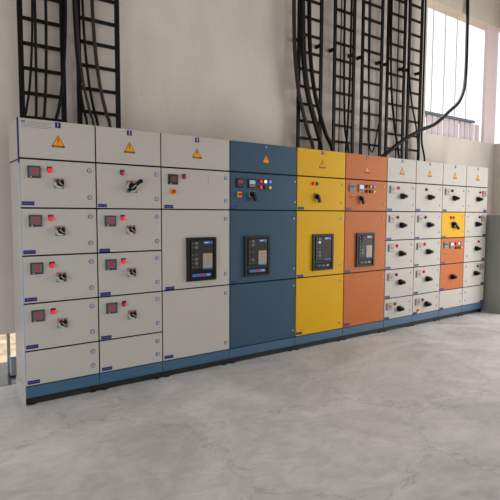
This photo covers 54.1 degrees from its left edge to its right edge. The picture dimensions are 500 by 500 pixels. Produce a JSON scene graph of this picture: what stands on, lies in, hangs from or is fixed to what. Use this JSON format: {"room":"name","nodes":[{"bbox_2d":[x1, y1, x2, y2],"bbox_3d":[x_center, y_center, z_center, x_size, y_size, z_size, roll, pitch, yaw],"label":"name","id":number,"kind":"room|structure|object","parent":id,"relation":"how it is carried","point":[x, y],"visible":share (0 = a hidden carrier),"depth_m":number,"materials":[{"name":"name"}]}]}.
{"room":"electrical room","nodes":[
{"label":"electrical room","id":0,"kind":"room"},
{"bbox_2d":[0,311,499,499],"bbox_3d":[2.420,1.399,1.585,11.400,0.020,9.600,-3,5,-35],"label":"floor","id":1,"kind":"structure","parent":0,"point":[412,412],"depth_m":3.43,"materials":[{"name":"concrete"}]},
{"bbox_2d":[8,117,99,406],"bbox_3d":[-1.595,0.093,4.008,0.579,2.200,0.443,-3,5,-35],"label":"tall cabinet","id":2,"kind":"object","parent":1,"relation":"on","point":[53,177],"visible":1,"depth_m":3.85,"materials":[{"name":"grey metal"}]},
{"bbox_2d":[47,166,51,172],"bbox_3d":[-1.537,-0.618,3.758,0.039,0.048,0.025,-3,5,-35],"label":"lamp","id":3,"kind":"object","parent":2,"relation":"attached to","point":[49,168],"depth_m":3.76,"materials":[{"name":"red plastic"}]},
{"bbox_2d":[48,215,53,220],"bbox_3d":[-1.539,-0.248,3.785,0.039,0.048,0.025,-3,5,-35],"label":"lamp","id":4,"kind":"object","parent":2,"relation":"attached to","point":[50,217],"depth_m":3.78,"materials":[{"name":"red plastic"}]},
{"bbox_2d":[49,261,54,267],"bbox_3d":[-1.540,0.116,3.812,0.039,0.048,0.025,-3,5,-35],"label":"lamp","id":5,"kind":"object","parent":2,"relation":"attached to","point":[51,263],"depth_m":3.81,"materials":[{"name":"red plastic"}]},
{"bbox_2d":[54,178,63,188],"bbox_3d":[-1.477,-0.517,3.798,0.078,0.078,0.042,-3,5,-35],"label":"switch","id":6,"kind":"object","parent":2,"relation":"attached to","point":[58,182],"depth_m":3.80,"materials":[{"name":"grey plastic"}]},
{"bbox_2d":[55,226,65,235],"bbox_3d":[-1.479,-0.148,3.825,0.078,0.078,0.042,-3,5,-35],"label":"switch","id":7,"kind":"object","parent":2,"relation":"attached to","point":[59,230],"depth_m":3.82,"materials":[{"name":"grey plastic"}]},
{"bbox_2d":[56,272,66,281],"bbox_3d":[-1.480,0.216,3.852,0.078,0.078,0.042,-3,5,-35],"label":"switch","id":8,"kind":"object","parent":2,"relation":"attached to","point":[60,276],"depth_m":3.85,"materials":[{"name":"grey plastic"}]},
{"bbox_2d":[57,318,67,328],"bbox_3d":[-1.482,0.583,3.879,0.078,0.078,0.042,-3,5,-35],"label":"switch","id":9,"kind":"object","parent":2,"relation":"attached to","point":[62,323],"depth_m":3.88,"materials":[{"name":"grey plastic"}]},
{"bbox_2d":[95,126,162,389],"bbox_3d":[-1.121,0.070,4.339,0.574,2.200,0.453,-3,5,-35],"label":"tall cabinet","id":10,"kind":"object","parent":1,"relation":"on","point":[127,161],"visible":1,"depth_m":4.18,"materials":[{"name":"grey metal"}]},
{"bbox_2d":[127,268,135,276],"bbox_3d":[-1.006,0.193,4.189,0.078,0.078,0.042,-3,5,-35],"label":"switch","id":11,"kind":"object","parent":10,"relation":"attached to","point":[131,272],"depth_m":4.18,"materials":[{"name":"grey plastic"}]},
{"bbox_2d":[127,225,135,233],"bbox_3d":[-1.005,-0.171,4.162,0.078,0.078,0.042,-3,5,-35],"label":"switch","id":12,"kind":"object","parent":10,"relation":"attached to","point":[131,229],"depth_m":4.16,"materials":[{"name":"grey plastic"}]},
{"bbox_2d":[128,310,136,319],"bbox_3d":[-1.008,0.560,4.216,0.078,0.078,0.042,-3,5,-35],"label":"switch","id":13,"kind":"object","parent":10,"relation":"attached to","point":[132,314],"depth_m":4.21,"materials":[{"name":"grey plastic"}]},
{"bbox_2d":[126,179,142,192],"bbox_3d":[-0.979,-0.543,4.146,0.134,0.118,0.052,-3,5,-35],"label":"switch","id":14,"kind":"object","parent":10,"relation":"attached to","point":[132,185],"depth_m":4.14,"materials":[{"name":"grey plastic"}]},
{"bbox_2d":[160,133,228,376],"bbox_3d":[-0.599,0.044,4.724,0.721,2.200,0.429,-3,5,-35],"label":"tall cabinet","id":15,"kind":"object","parent":1,"relation":"on","point":[194,171],"visible":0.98,"depth_m":4.55,"materials":[{"name":"grey metal"}]},
{"bbox_2d":[228,140,296,363],"bbox_3d":[0.048,0.013,5.174,0.851,2.200,0.447,-3,5,-35],"label":"tall cabinet","id":16,"kind":"object","parent":1,"relation":"on","point":[262,177],"visible":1,"depth_m":5.00,"materials":[{"name":"blue metal"}]},
{"bbox_2d":[249,191,256,200],"bbox_3d":[0.031,-0.540,4.872,0.076,0.104,0.046,-3,5,-35],"label":"switch","id":17,"kind":"object","parent":16,"relation":"attached to","point":[252,194],"depth_m":4.87,"materials":[{"name":"grey plastic"}]},
{"bbox_2d":[293,148,345,349],"bbox_3d":[0.696,-0.018,5.635,0.737,2.200,0.447,-3,5,-35],"label":"tall cabinet","id":18,"kind":"object","parent":1,"relation":"on","point":[320,174],"visible":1,"depth_m":5.47,"materials":[{"name":"yellow metal"}]},
{"bbox_2d":[314,193,320,202],"bbox_3d":[0.744,-0.572,5.380,0.076,0.104,0.046,-3,5,-35],"label":"switch","id":19,"kind":"object","parent":18,"relation":"attached to","point":[317,196],"depth_m":5.38,"materials":[{"name":"grey plastic"}]},
{"bbox_2d":[340,153,386,339],"bbox_3d":[1.296,-0.047,6.061,0.733,2.200,0.447,-3,5,-35],"label":"tall cabinet","id":20,"kind":"object","parent":1,"relation":"on","point":[365,175],"visible":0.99,"depth_m":5.90,"materials":[{"name":"orange metal"}]},
{"bbox_2d":[358,195,364,203],"bbox_3d":[1.324,-0.596,5.792,0.076,0.104,0.046,-3,5,-35],"label":"switch","id":21,"kind":"object","parent":20,"relation":"attached to","point":[361,200],"depth_m":5.79,"materials":[{"name":"grey plastic"}]},
{"bbox_2d":[381,157,415,331],"bbox_3d":[1.841,-0.072,6.429,0.579,2.200,0.479,-3,5,-35],"label":"tall cabinet","id":22,"kind":"object","parent":1,"relation":"on","point":[401,173],"visible":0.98,"depth_m":6.28,"materials":[{"name":"white metal"}]},
{"bbox_2d":[397,306,404,311],"bbox_3d":[1.956,0.763,6.328,0.074,0.074,0.078,-3,5,-35],"label":"switch","id":23,"kind":"object","parent":22,"relation":"attached to","point":[399,308],"depth_m":6.32,"materials":[{"name":"black plastic"}]},
{"bbox_2d":[398,279,405,284],"bbox_3d":[1.965,0.419,6.308,0.074,0.074,0.078,-3,5,-35],"label":"switch","id":24,"kind":"object","parent":22,"relation":"attached to","point":[400,281],"depth_m":6.30,"materials":[{"name":"black plastic"}]},
{"bbox_2d":[399,251,406,255],"bbox_3d":[1.967,0.048,6.281,0.074,0.074,0.078,-3,5,-35],"label":"switch","id":25,"kind":"object","parent":22,"relation":"attached to","point":[401,253],"depth_m":6.26,"materials":[{"name":"black plastic"}]},
{"bbox_2d":[400,222,406,227],"bbox_3d":[1.968,-0.315,6.255,0.074,0.074,0.078,-3,5,-35],"label":"switch","id":26,"kind":"object","parent":22,"relation":"attached to","point":[402,224],"depth_m":6.24,"materials":[{"name":"black plastic"}]},
{"bbox_2d":[400,193,407,198],"bbox_3d":[1.970,-0.684,6.227,0.074,0.074,0.078,-3,5,-35],"label":"switch","id":27,"kind":"object","parent":22,"relation":"attached to","point":[402,195],"depth_m":6.22,"materials":[{"name":"black plastic"}]},
{"bbox_2d":[378,0,468,156],"bbox_3d":[2.623,-2.571,7.024,2.438,2.702,0.261,-3,6,-41],"label":"power cable","id":28,"kind":"object","parent":22,"relation":"attached to","point":[458,102],"visible":0.97,"depth_m":7.34,"materials":[{"name":"black rubber"}]},
{"bbox_2d":[410,160,442,325],"bbox_3d":[2.322,-0.095,6.771,0.597,2.200,0.479,-3,5,-35],"label":"tall cabinet","id":29,"kind":"object","parent":1,"relation":"on","point":[429,175],"visible":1,"depth_m":6.62,"materials":[{"name":"white metal"}]},
{"bbox_2d":[424,301,431,306],"bbox_3d":[2.431,0.741,6.666,0.074,0.074,0.078,-3,5,-35],"label":"switch","id":30,"kind":"object","parent":29,"relation":"attached to","point":[426,303],"depth_m":6.66,"materials":[{"name":"black plastic"}]},
{"bbox_2d":[425,276,432,281],"bbox_3d":[2.438,0.396,6.645,0.074,0.074,0.078,-3,5,-35],"label":"switch","id":31,"kind":"object","parent":29,"relation":"attached to","point":[427,278],"depth_m":6.64,"materials":[{"name":"black plastic"}]},
{"bbox_2d":[426,249,433,253],"bbox_3d":[2.440,0.025,6.618,0.074,0.074,0.078,-3,5,-35],"label":"switch","id":32,"kind":"object","parent":29,"relation":"attached to","point":[428,251],"depth_m":6.61,"materials":[{"name":"black plastic"}]},
{"bbox_2d":[427,222,434,227],"bbox_3d":[2.441,-0.338,6.591,0.074,0.074,0.078,-3,5,-35],"label":"switch","id":33,"kind":"object","parent":29,"relation":"attached to","point":[429,224],"depth_m":6.58,"materials":[{"name":"black plastic"}]},
{"bbox_2d":[428,195,435,199],"bbox_3d":[2.443,-0.707,6.564,0.074,0.074,0.078,-3,5,-35],"label":"switch","id":34,"kind":"object","parent":29,"relation":"attached to","point":[430,197],"depth_m":6.54,"materials":[{"name":"black plastic"}]},
{"bbox_2d":[436,163,466,319],"bbox_3d":[2.801,-0.118,7.112,0.577,2.200,0.479,-3,5,-35],"label":"tall cabinet","id":35,"kind":"object","parent":1,"relation":"on","point":[454,176],"visible":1,"depth_m":6.96,"materials":[{"name":"multicoloured"}]},
{"bbox_2d":[450,274,457,279],"bbox_3d":[2.916,0.387,6.986,0.074,0.074,0.078,-3,5,-35],"label":"switch","id":36,"kind":"object","parent":35,"relation":"attached to","point":[452,276],"depth_m":6.98,"materials":[{"name":"black plastic"}]},
{"bbox_2d":[452,222,459,228],"bbox_3d":[2.926,-0.346,6.950,0.124,0.109,0.056,-3,5,-35],"label":"switch","id":37,"kind":"object","parent":35,"relation":"attached to","point":[454,224],"depth_m":6.94,"materials":[{"name":"black plastic"}]},
{"bbox_2d":[459,166,487,315],"bbox_3d":[3.276,-0.141,7.449,0.584,2.200,0.479,-3,5,-35],"label":"tall cabinet","id":38,"kind":"object","parent":1,"relation":"on","point":[476,186],"visible":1,"depth_m":7.30,"materials":[{"name":"white metal"}]},
{"bbox_2d":[0,0,499,334],"bbox_3d":[-0.413,-1.706,5.357,11.800,5.600,0.200,-3,5,-35],"label":"wall","id":39,"kind":"structure","parent":0,"point":[216,69],"depth_m":5.24,"materials":[{"name":"beige paint"}]},
{"bbox_2d":[0,378,15,386],"bbox_3d":[-3.055,1.226,3.693,4.940,0.017,0.200,-3,5,-35],"label":"trim","id":40,"kind":"structure","parent":39,"relation":"attached to","point":[11,381],"depth_m":4.33,"materials":[{"name":"concrete"}]},
{"bbox_2d":[0,362,15,379],"bbox_3d":[-0.645,1.075,5.872,11.400,0.017,0.560,-3,5,-35],"label":"trim","id":41,"kind":"structure","parent":39,"relation":"attached to","point":[3,366],"depth_m":4.63,"materials":[{"name":"concrete"}]},
{"bbox_2d":[6,333,9,373],"bbox_3d":[-2.237,0.557,4.510,0.028,1.204,0.027,-3,5,-35],"label":"pipe","id":42,"kind":"object","parent":41,"relation":"on","point":[7,335],"visible":0.31,"depth_m":4.53,"materials":[{"name":"grey metal"}]},
{"bbox_2d":[8,354,16,377],"bbox_3d":[-2.173,1.065,4.514,0.100,0.189,0.090,-3,5,-35],"label":"post","id":43,"kind":"object","parent":41,"relation":"on","point":[13,369],"visible":0.64,"depth_m":4.48,"materials":[{"name":"grey metal"}]},
{"bbox_2d":[16,0,66,122],"bbox_3d":[-1.788,-1.625,4.189,0.377,5.599,0.112,-3,5,-35],"label":"ladder","id":44,"kind":"object","parent":39,"relation":"attached to","point":[20,17],"visible":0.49,"depth_m":4.13,"materials":[{"name":"black metal"}]},
{"bbox_2d":[23,0,33,117],"bbox_3d":[-1.837,-1.617,4.057,0.115,5.598,0.018,-3,5,-35],"label":"power cable","id":45,"kind":"object","parent":44,"relation":"attached to","point":[32,12],"visible":0.41,"depth_m":4.06,"materials":[{"name":"black rubber"}]},
{"bbox_2d":[42,0,47,119],"bbox_3d":[-1.732,-1.622,4.132,0.067,5.598,0.023,-3,5,-35],"label":"power cable","id":46,"kind":"object","parent":44,"relation":"attached to","point":[45,1],"visible":0.47,"depth_m":4.13,"materials":[{"name":"black rubber"}]},
{"bbox_2d":[55,0,66,121],"bbox_3d":[-1.625,-1.627,4.208,0.136,5.598,0.027,-3,5,-35],"label":"power cable","id":47,"kind":"object","parent":44,"relation":"attached to","point":[65,1],"visible":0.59,"depth_m":4.21,"materials":[{"name":"black rubber"}]},
{"bbox_2d":[76,0,120,127],"bbox_3d":[-1.396,-1.644,4.467,0.393,5.599,0.112,-3,5,-35],"label":"ladder","id":48,"kind":"object","parent":39,"relation":"attached to","point":[115,3],"visible":0.46,"depth_m":4.48,"materials":[{"name":"black metal"}]},
{"bbox_2d":[72,0,87,124],"bbox_3d":[-1.494,-1.633,4.301,0.125,5.598,0.022,-3,5,-35],"label":"power cable","id":49,"kind":"object","parent":48,"relation":"attached to","point":[73,7],"visible":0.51,"depth_m":4.28,"materials":[{"name":"black rubber"}]},
{"bbox_2d":[74,0,94,125],"bbox_3d":[-1.452,-1.632,4.288,0.170,5.598,0.023,-3,5,-35],"label":"power cable","id":50,"kind":"object","parent":48,"relation":"attached to","point":[75,1],"visible":0.45,"depth_m":4.26,"materials":[{"name":"black rubber"}]},
{"bbox_2d":[81,0,98,125],"bbox_3d":[-1.423,-1.637,4.351,0.149,5.598,0.023,-3,5,-35],"label":"power cable","id":51,"kind":"object","parent":48,"relation":"attached to","point":[82,1],"visible":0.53,"depth_m":4.32,"materials":[{"name":"black rubber"}]},
{"bbox_2d":[90,0,111,126],"bbox_3d":[-1.343,-1.640,4.408,0.188,5.598,0.032,-3,5,-35],"label":"power cable","id":52,"kind":"object","parent":48,"relation":"attached to","point":[91,1],"visible":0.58,"depth_m":4.37,"materials":[{"name":"black rubber"}]},
{"bbox_2d":[296,0,323,149],"bbox_3d":[0.695,-1.745,5.954,0.398,5.599,0.112,-3,5,-35],"label":"ladder","id":53,"kind":"object","parent":39,"relation":"attached to","point":[321,3],"visible":0.48,"depth_m":5.91,"materials":[{"name":"black metal"}]},
{"bbox_2d":[292,0,314,148],"bbox_3d":[0.636,-1.736,5.816,0.386,5.598,0.044,-3,5,-35],"label":"power cable","id":54,"kind":"object","parent":53,"relation":"attached to","point":[310,138],"visible":0.61,"depth_m":5.71,"materials":[{"name":"black rubber"}]},
{"bbox_2d":[300,0,322,149],"bbox_3d":[0.731,-1.737,5.835,0.402,5.598,0.039,-3,5,-35],"label":"power cable","id":55,"kind":"object","parent":53,"relation":"attached to","point":[301,1],"visible":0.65,"depth_m":5.74,"materials":[{"name":"black rubber"}]},
{"bbox_2d":[303,0,320,149],"bbox_3d":[0.744,-1.741,5.896,0.351,5.598,0.037,-3,5,-35],"label":"power cable","id":56,"kind":"object","parent":53,"relation":"attached to","point":[304,32],"visible":0.33,"depth_m":5.79,"materials":[{"name":"black rubber"}]},
{"bbox_2d":[307,0,333,150],"bbox_3d":[0.860,-1.744,5.935,0.482,5.598,0.047,-3,5,-35],"label":"power cable","id":57,"kind":"object","parent":53,"relation":"attached to","point":[309,25],"visible":0.6,"depth_m":5.81,"materials":[{"name":"black rubber"}]},
{"bbox_2d":[328,0,356,153],"bbox_3d":[1.170,-1.768,6.292,0.385,5.599,0.112,-3,5,-35],"label":"cable tray","id":58,"kind":"object","parent":39,"relation":"attached to","point":[335,26],"visible":0.57,"depth_m":6.22,"materials":[{"name":"black metal"}]},
{"bbox_2d":[338,0,341,151],"bbox_3d":[1.128,-1.760,6.166,0.024,5.598,0.013,-3,5,-35],"label":"power cable","id":59,"kind":"object","parent":58,"relation":"attached to","point":[341,0],"visible":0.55,"depth_m":6.13,"materials":[{"name":"black rubber"}]},
{"bbox_2d":[343,0,349,152],"bbox_3d":[1.228,-1.764,6.237,0.149,5.598,0.027,-3,5,-35],"label":"power cable","id":60,"kind":"object","parent":58,"relation":"attached to","point":[344,22],"visible":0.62,"depth_m":6.16,"materials":[{"name":"black rubber"}]},
{"bbox_2d":[356,0,384,154],"bbox_3d":[1.596,-1.789,6.595,0.419,5.599,0.112,-3,5,-35],"label":"cable tray","id":61,"kind":"object","parent":39,"relation":"attached to","point":[382,7],"visible":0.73,"depth_m":6.51,"materials":[{"name":"black metal"}]},
{"bbox_2d":[368,0,381,152],"bbox_3d":[1.666,-2.940,6.460,0.310,3.284,0.018,-3,5,-35],"label":"power cable","id":62,"kind":"object","parent":61,"relation":"attached to","point":[369,0],"visible":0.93,"depth_m":6.46,"materials":[{"name":"black rubber"}]},
{"bbox_2d":[383,0,407,158],"bbox_3d":[1.998,-1.808,6.881,0.398,5.599,0.112,-3,5,-35],"label":"cable tray","id":63,"kind":"object","parent":39,"relation":"attached to","point":[403,69],"visible":0.63,"depth_m":6.80,"materials":[{"name":"black metal"}]},
{"bbox_2d":[390,0,399,158],"bbox_3d":[2.008,-1.802,6.791,0.280,5.598,0.030,-3,5,-35],"label":"power cable","id":64,"kind":"object","parent":63,"relation":"attached to","point":[391,5],"visible":0.6,"depth_m":6.67,"materials":[{"name":"black rubber"}]},
{"bbox_2d":[405,0,423,160],"bbox_3d":[2.340,-1.825,7.124,0.319,5.599,0.112,-3,5,-35],"label":"cable tray","id":65,"kind":"object","parent":39,"relation":"attached to","point":[421,7],"visible":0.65,"depth_m":7.04,"materials":[{"name":"black metal"}]},
{"bbox_2d":[408,0,418,160],"bbox_3d":[2.343,-1.818,7.029,0.337,5.598,0.023,-3,5,-35],"label":"power cable","id":66,"kind":"object","parent":65,"relation":"attached to","point":[409,0],"visible":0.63,"depth_m":6.91,"materials":[{"name":"black rubber"}]},
{"bbox_2d":[421,0,426,160],"bbox_3d":[2.557,-1.830,7.194,0.126,5.598,0.027,-3,5,-35],"label":"power cable","id":67,"kind":"object","parent":65,"relation":"attached to","point":[425,0],"visible":0.62,"depth_m":7.11,"materials":[{"name":"black rubber"}]},
{"bbox_2d":[424,6,478,140],"bbox_3d":[3.247,-2.799,7.902,1.674,1.965,0.180,-3,5,-35],"label":"window","id":68,"kind":"structure","parent":39,"relation":"in","point":[466,129],"depth_m":7.91,"materials":[{"name":"grey"}]},
{"bbox_2d":[481,24,498,143],"bbox_3d":[4.133,-2.834,8.429,0.350,1.965,0.050,-3,5,-35],"label":"trim","id":69,"kind":"structure","parent":39,"relation":"attached to","point":[491,32],"depth_m":8.38,"materials":[{"name":"paint"}]},
{"bbox_2d":[481,215,499,313],"bbox_3d":[3.661,0.199,7.688,0.155,1.490,0.980,-3,5,-35],"label":"wall partition","id":70,"kind":"structure","parent":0,"point":[491,293],"depth_m":7.50,"materials":[{"name":"grey paint"}]},
{"bbox_2d":[492,15,499,214],"bbox_3d":[7.154,-1.631,4.737,0.200,5.600,9.600,-3,5,-35],"label":"wall","id":71,"kind":"structure","parent":0,"point":[496,167],"depth_m":8.57,"materials":[{"name":"beige paint"}]},
{"bbox_3d":[2.442,-4.270,1.168,11.800,0.150,10.000,-3,5,-35],"label":"ceiling","id":72,"kind":"structure","parent":0,"visible":0},
{"bbox_2d":[33,0,37,118],"bbox_3d":[-1.780,-1.616,4.055,0.039,5.598,0.022,-3,5,-35],"label":"power cable","id":73,"kind":"object","parent":72,"relation":"hanging from","point":[34,1],"visible":0.45,"depth_m":4.05,"materials":[{"name":"black rubber"}]},
{"bbox_2d":[345,0,352,152],"bbox_3d":[1.245,-1.762,6.209,0.086,5.598,0.027,-3,5,-35],"label":"power cable","id":74,"kind":"object","parent":72,"relation":"hanging from","point":[351,7],"visible":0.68,"depth_m":6.18,"materials":[{"name":"black rubber"}]},
{"bbox_2d":[367,0,370,154],"bbox_3d":[1.565,-1.778,6.434,0.044,5.598,0.015,-3,5,-35],"label":"power cable","id":75,"kind":"object","parent":72,"relation":"hanging from","point":[370,0],"visible":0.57,"depth_m":6.39,"materials":[{"name":"black rubber"}]},
{"bbox_2d":[395,0,399,157],"bbox_3d":[2.022,-1.800,6.761,0.024,5.598,0.017,-3,5,-35],"label":"power cable","id":76,"kind":"object","parent":72,"relation":"hanging from","point":[399,0],"visible":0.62,"depth_m":6.71,"materials":[{"name":"black rubber"}]},
{"label":"outside","id":77,"kind":"structure","parent":0,"visible":0},
{"bbox_2d":[0,333,15,362],"bbox_3d":[1.295,1.226,4.708,34.000,0.099,34.000,-3,5,-35],"label":"ground","id":78,"kind":"structure","parent":77,"point":[3,338],"depth_m":5.57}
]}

